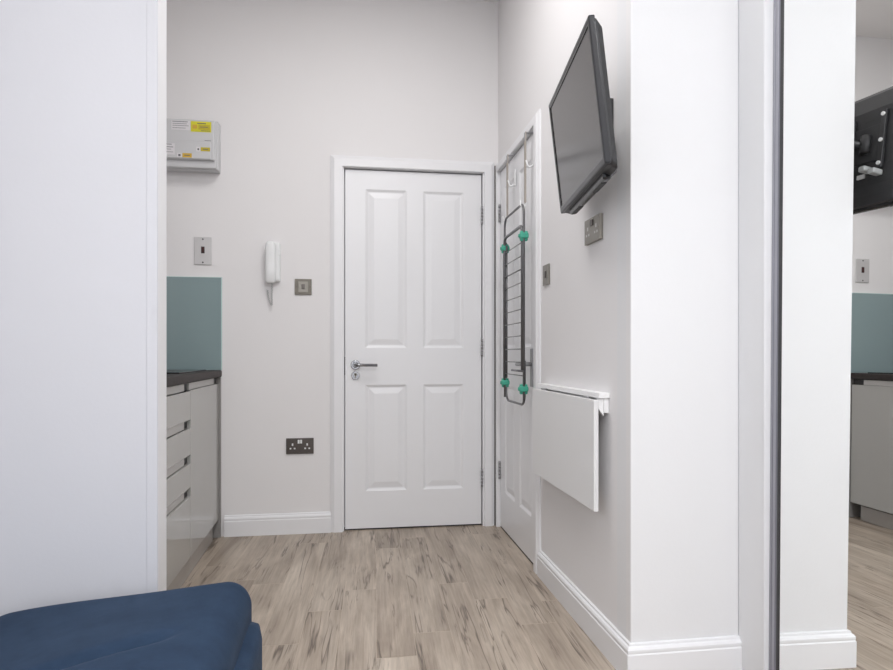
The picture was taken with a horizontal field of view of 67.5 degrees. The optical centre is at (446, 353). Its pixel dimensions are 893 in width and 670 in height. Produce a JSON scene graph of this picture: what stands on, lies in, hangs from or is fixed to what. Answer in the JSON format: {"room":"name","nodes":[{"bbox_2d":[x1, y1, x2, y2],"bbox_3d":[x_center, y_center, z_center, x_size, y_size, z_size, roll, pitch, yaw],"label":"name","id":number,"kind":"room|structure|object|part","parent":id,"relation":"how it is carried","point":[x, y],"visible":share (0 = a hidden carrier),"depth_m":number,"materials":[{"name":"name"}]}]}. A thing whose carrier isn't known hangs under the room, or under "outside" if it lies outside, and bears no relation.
{"room":"studio apartment","nodes":[
{"label":"studio apartment","id":0,"kind":"room"},
{"bbox_2d":[0,0,146,615],"bbox_3d":[-1.026,-0.515,1.796,0.491,2.980,0.089,0,0,-9],"label":"wall","id":1,"kind":"structure","parent":0,"point":[73,73],"depth_m":1.76,"materials":[{"name":"white paint"}]},
{"bbox_2d":[147,0,157,592],"bbox_3d":[-0.788,-0.514,1.789,0.027,2.979,0.007,0,0,-9],"label":"trim","id":2,"kind":"structure","parent":1,"relation":"attached to","point":[152,5],"depth_m":1.78,"materials":[{"name":"white paint"}]},
{"bbox_2d":[158,0,166,590],"bbox_3d":[-0.782,-0.514,1.837,0.002,2.979,0.086,0,0,-9],"label":"trim","id":3,"kind":"structure","parent":1,"relation":"attached to","point":[162,4],"depth_m":1.84,"materials":[{"name":"white paint"}]},
{"bbox_2d":[167,0,497,535],"bbox_3d":[-0.588,-0.515,3.739,2.600,2.980,0.140,0,0,-9],"label":"wall","id":4,"kind":"structure","parent":0,"point":[289,86],"depth_m":3.62,"materials":[{"name":"grey paint"}]},
{"bbox_2d":[167,118,220,173],"bbox_3d":[-1.434,-1.091,3.476,0.480,0.258,0.117,0,0,-9],"label":"box","id":5,"kind":"object","parent":4,"relation":"attached to","point":[193,146],"visible":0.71,"depth_m":3.45,"materials":[{"name":"white plastic"}]},
{"bbox_3d":[-1.428,-1.106,3.432,0.458,0.208,0.016,0,0,-9],"label":"lid","id":6,"kind":"part","parent":5,"relation":"part of","materials":[{"name":"white plastic"}]},
{"bbox_2d":[167,276,221,369],"bbox_3d":[-1.502,-0.162,3.520,0.614,0.496,0.006,0,0,-9],"label":"backsplash","id":7,"kind":"structure","parent":4,"relation":"attached to","point":[194,304],"depth_m":3.54,"materials":[{"name":"teal glass"}]},
{"bbox_2d":[194,237,211,264],"bbox_3d":[-1.295,-0.548,3.550,0.090,0.147,0.012,0,0,-9],"label":"switch","id":8,"kind":"object","parent":4,"relation":"attached to","point":[202,246],"visible":1,"depth_m":3.55,"materials":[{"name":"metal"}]},
{"bbox_2d":[265,241,280,304],"bbox_3d":[-0.929,-0.431,3.579,0.080,0.342,0.069,0,0,-9],"label":"phone","id":9,"kind":"object","parent":4,"relation":"attached to","point":[272,249],"visible":1,"depth_m":3.55,"materials":[{"name":"white plastic"}]},
{"bbox_3d":[-0.946,-0.321,3.587,0.046,0.122,0.019,0,0,35],"label":"coiled cord","id":10,"kind":"part","parent":9,"relation":"part of","materials":[{"name":"grey plastic"}]},
{"bbox_2d":[224,512,330,536],"bbox_3d":[-0.909,0.919,3.609,0.560,0.112,0.018,0,0,-9],"label":"baseboard","id":11,"kind":"structure","parent":4,"relation":"attached to","point":[304,522],"depth_m":3.60,"materials":[{"name":"white wood"}]},
{"bbox_2d":[286,438,313,453],"bbox_3d":[-0.796,0.500,3.629,0.147,0.086,0.012,0,0,-9],"label":"double socket","id":12,"kind":"object","parent":4,"relation":"attached to","point":[293,445],"visible":1,"depth_m":3.63,"materials":[{"name":"black metal"}]},
{"bbox_2d":[295,279,311,294],"bbox_3d":[-0.779,-0.365,3.631,0.090,0.086,0.012,0,0,-9],"label":"light switch","id":13,"kind":"object","parent":4,"relation":"attached to","point":[302,286],"visible":1,"depth_m":3.63,"materials":[{"name":"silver metal"}]},
{"bbox_2d":[330,155,495,532],"bbox_3d":[-0.183,-0.058,3.758,0.926,2.065,0.149,0,0,-9],"label":"door","id":14,"kind":"structure","parent":4,"relation":"in","point":[413,241],"depth_m":3.74,"materials":[{"name":"white wood"}]},
{"bbox_3d":[-0.502,0.060,3.686,0.052,0.052,0.016,0,0,-9],"label":"handle","id":15,"kind":"part","parent":14,"relation":"part of","materials":[{"name":"silver metal"}]},
{"bbox_3d":[-0.445,0.060,3.668,0.128,0.020,0.053,0,0,-9],"label":"lever","id":16,"kind":"part","parent":14,"relation":"part of","materials":[{"name":"silver metal"}]},
{"bbox_2d":[181,525,615,669],"bbox_3d":[-0.069,1.035,0.677,3.697,0.120,6.360,0,0,-9],"label":"floor","id":17,"kind":"structure","parent":0,"point":[465,597],"depth_m":2.63,"materials":[{"name":"brown wood"}]},
{"bbox_2d":[0,582,261,669],"bbox_3d":[-0.715,0.782,1.080,0.682,0.386,1.355,0,0,-9],"label":"sofa","id":18,"kind":"object","parent":17,"relation":"on","point":[209,626],"visible":1,"depth_m":1.46,"materials":[{"name":"blue fabric"}]},
{"bbox_2d":[167,384,190,587],"bbox_3d":[-1.352,0.504,2.547,0.590,0.758,0.604,0,0,-9],"label":"base cabinet","id":19,"kind":"object","parent":17,"relation":"on","point":[178,401],"visible":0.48,"depth_m":2.66,"materials":[{"name":"grey laminate"}]},
{"bbox_3d":[-1.079,0.596,2.588,0.019,0.032,0.596,0,0,-9],"label":"handle rail","id":20,"kind":"part","parent":19,"relation":"part of","materials":[{"name":"grey laminate"}]},
{"bbox_3d":[-1.079,0.454,2.588,0.019,0.032,0.596,0,0,-9],"label":"handle rail","id":21,"kind":"part","parent":19,"relation":"part of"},
{"bbox_3d":[-1.079,0.302,2.588,0.019,0.032,0.596,0,0,-9],"label":"handle rail","id":22,"kind":"part","parent":19,"relation":"part of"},
{"bbox_3d":[-1.079,0.142,2.588,0.019,0.030,0.596,0,0,-9],"label":"handle rail","id":23,"kind":"part","parent":19,"relation":"part of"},
{"bbox_3d":[-1.069,0.747,2.592,0.018,0.264,0.601,0,0,-9],"label":"drawer","id":24,"kind":"part","parent":19,"relation":"part of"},
{"bbox_3d":[-1.069,0.525,2.592,0.018,0.104,0.601,0,0,-9],"label":"drawer","id":25,"kind":"part","parent":19,"relation":"part of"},
{"bbox_3d":[-1.069,0.378,2.592,0.018,0.114,0.601,0,0,-9],"label":"drawer","id":26,"kind":"part","parent":19,"relation":"part of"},
{"bbox_3d":[-1.069,0.222,2.592,0.018,0.123,0.601,0,0,-9],"label":"drawer","id":27,"kind":"part","parent":19,"relation":"part of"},
{"bbox_2d":[167,528,212,589],"bbox_3d":[-1.131,0.930,2.879,0.016,0.087,1.200,0,0,-9],"label":"plinth","id":28,"kind":"object","parent":17,"relation":"on","point":[179,580],"visible":0.31,"depth_m":2.98,"materials":[{"name":"grey laminate"}]},
{"bbox_2d":[183,377,220,555],"bbox_3d":[-1.447,0.550,3.185,0.600,0.850,0.682,0,0,-9],"label":"base cabinet","id":29,"kind":"object","parent":17,"relation":"on","point":[204,423],"visible":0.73,"depth_m":3.21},
{"bbox_2d":[167,370,221,386],"bbox_3d":[-1.405,0.104,2.883,0.616,0.037,1.293,0,0,-9],"label":"countertop","id":30,"kind":"structure","parent":29,"relation":"on","point":[172,379],"depth_m":2.87,"materials":[{"name":"stone"}]},
{"bbox_2d":[167,369,205,373],"bbox_3d":[-1.443,0.083,3.144,0.485,0.006,0.580,0,0,-9],"label":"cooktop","id":31,"kind":"object","parent":30,"relation":"in","point":[182,370],"visible":0.3,"depth_m":3.21,"materials":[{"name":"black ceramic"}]},
{"bbox_3d":[-1.172,0.141,3.215,0.012,0.030,0.656,0,0,-9],"label":"handle rail","id":32,"kind":"part","parent":29,"relation":"part of","materials":[{"name":"white laminate"}]},
{"bbox_3d":[-1.498,0.550,3.511,0.600,0.850,0.022,0,0,-9],"label":"filler panel","id":33,"kind":"part","parent":29,"relation":"part of","materials":[{"name":"white laminate"}]},
{"bbox_2d":[498,0,630,641],"bbox_3d":[0.502,-0.515,2.914,0.160,2.980,1.826,0,0,-8],"label":"wall","id":34,"kind":"structure","parent":0,"point":[537,39],"depth_m":2.46,"materials":[{"name":"grey paint"}]},
{"bbox_2d":[496,109,540,573],"bbox_3d":[0.377,-0.053,3.378,0.157,2.056,0.870,0,0,-8],"label":"door","id":35,"kind":"structure","parent":34,"relation":"in","point":[518,488],"depth_m":3.35,"materials":[{"name":"white wood"}]},
{"bbox_2d":[503,154,515,221],"bbox_3d":[0.319,-0.845,3.408,0.063,0.346,0.048,0,0,-8],"label":"hanger","id":36,"kind":"object","parent":35,"relation":"hanging from","point":[507,180],"visible":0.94,"depth_m":3.41,"materials":[{"name":"metal"}]},
{"bbox_2d":[500,204,528,405],"bbox_3d":[0.325,-0.228,3.238,0.047,0.936,0.411,0,0,-8],"label":"drying rack","id":37,"kind":"object","parent":36,"relation":"hanging from","point":[523,388],"visible":1,"depth_m":3.21,"materials":[{"name":"grey metal"}]},
{"bbox_3d":[0.331,-0.165,3.240,0.011,0.810,0.383,0,0,-8],"label":"frame","id":38,"kind":"part","parent":37,"relation":"part of","materials":[{"name":"grey metal"}]},
{"bbox_3d":[0.403,-0.035,3.397,0.100,2.020,0.800,0,0,-8],"label":"frame","id":39,"kind":"part","parent":35,"relation":"part of","materials":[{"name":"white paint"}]},
{"bbox_3d":[0.360,0.047,3.129,0.053,0.020,0.128,0,0,-8],"label":"lever","id":40,"kind":"part","parent":35,"relation":"part of","materials":[{"name":"metal"}]},
{"bbox_2d":[520,131,532,206],"bbox_3d":[0.369,-0.845,3.057,0.063,0.346,0.048,0,0,-8],"label":"hanger","id":41,"kind":"object","parent":35,"relation":"hanging from","point":[525,133],"visible":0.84,"depth_m":3.06,"materials":[{"name":"metal"}]},
{"bbox_3d":[0.396,0.064,3.080,0.012,0.177,0.042,0,0,-8],"label":"handle","id":42,"kind":"part","parent":35,"relation":"part of","materials":[{"name":"metal"}]},
{"bbox_2d":[543,263,549,285],"bbox_3d":[0.423,-0.338,2.851,0.012,0.086,0.086,0,0,-8],"label":"light switch","id":43,"kind":"object","parent":34,"relation":"attached to","point":[546,268],"visible":1,"depth_m":2.83,"materials":[{"name":"metal"}]},
{"bbox_2d":[533,383,609,511],"bbox_3d":[0.450,0.318,2.523,0.052,0.383,0.744,0,0,-8],"label":"folding table","id":44,"kind":"object","parent":34,"relation":"attached to","point":[565,419],"visible":1,"depth_m":2.40,"materials":[{"name":"white laminate"}]},
{"bbox_2d":[537,383,609,397],"bbox_3d":[0.459,0.135,2.514,0.036,0.017,0.724,0,0,-8],"label":"shelf","id":45,"kind":"object","parent":44,"relation":"attached to","point":[549,389],"depth_m":2.46,"materials":[{"name":"white wood"}]},
{"bbox_2d":[549,15,617,214],"bbox_3d":[0.448,-0.677,2.044,0.170,0.406,0.630,0,0,-1],"label":"television","id":46,"kind":"object","parent":34,"relation":"attached to","point":[581,104],"visible":1,"depth_m":1.91,"materials":[{"name":"black plastic"}]},
{"bbox_2d":[572,206,582,213],"bbox_3d":[0.435,-0.477,2.214,0.016,0.005,0.110,-6,0,-1],"label":"speaker grille","id":47,"kind":"object","parent":46,"relation":"attached to","point":[578,209],"depth_m":2.21,"materials":[{"name":"black plastic"}]},
{"bbox_2d":[593,182,606,192],"bbox_3d":[0.438,-0.477,1.914,0.016,0.004,0.110,-6,0,-1],"label":"speaker grille","id":48,"kind":"object","parent":46,"relation":"attached to","point":[597,186],"depth_m":1.91,"materials":[{"name":"black plastic"}]},
{"bbox_3d":[0.522,-0.725,2.156,0.012,0.180,0.060,0,0,-8],"label":"wall plate","id":49,"kind":"part","parent":46,"relation":"part of","materials":[{"name":"black metal"}]},
{"bbox_2d":[585,213,602,245],"bbox_3d":[0.501,-0.425,2.287,0.017,0.086,0.147,0,0,-8],"label":"double socket","id":50,"kind":"object","parent":34,"relation":"attached to","point":[594,225],"visible":1,"depth_m":2.26,"materials":[{"name":"metal"}]},
{"bbox_2d":[537,550,741,669],"bbox_3d":[0.642,0.919,2.486,0.368,0.112,0.974,0,0,-9],"label":"baseboard","id":51,"kind":"structure","parent":34,"relation":"attached to","point":[720,652],"depth_m":2.03,"materials":[{"name":"white wood"}]},
{"bbox_2d":[617,0,737,642],"bbox_3d":[0.716,-0.515,2.074,0.350,2.980,0.102,0,0,-9],"label":"wall pier","id":52,"kind":"object","parent":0,"point":[684,53],"visible":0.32,"depth_m":2.02,"materials":[{"name":"white paint"}]},
{"bbox_2d":[738,0,738,634],"bbox_3d":[1.325,-0.515,-0.051,0.078,2.980,4.489,0,0,-9],"label":"wall","id":53,"kind":"structure","parent":0,"point":[738,0],"depth_m":2.15,"materials":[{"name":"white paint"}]},
{"bbox_2d":[739,0,762,669],"bbox_3d":[0.935,-0.514,1.993,0.058,2.979,0.124,0,0,-9],"label":"trim","id":54,"kind":"structure","parent":53,"relation":"attached to","point":[750,11],"depth_m":1.99,"materials":[{"name":"white paint"}]},
{"bbox_2d":[763,0,773,669],"bbox_3d":[0.943,-0.514,1.927,0.062,2.979,0.008,0,0,-9],"label":"trim","id":55,"kind":"structure","parent":53,"relation":"attached to","point":[768,5],"depth_m":1.92,"materials":[{"name":"white wood"}]},
{"bbox_2d":[769,0,892,669],"bbox_3d":[1.004,-0.245,1.504,0.015,2.400,0.844,0,0,-9],"label":"mirror door","id":56,"kind":"structure","parent":53,"relation":"in","point":[831,563],"depth_m":1.68,"materials":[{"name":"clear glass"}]}
]}

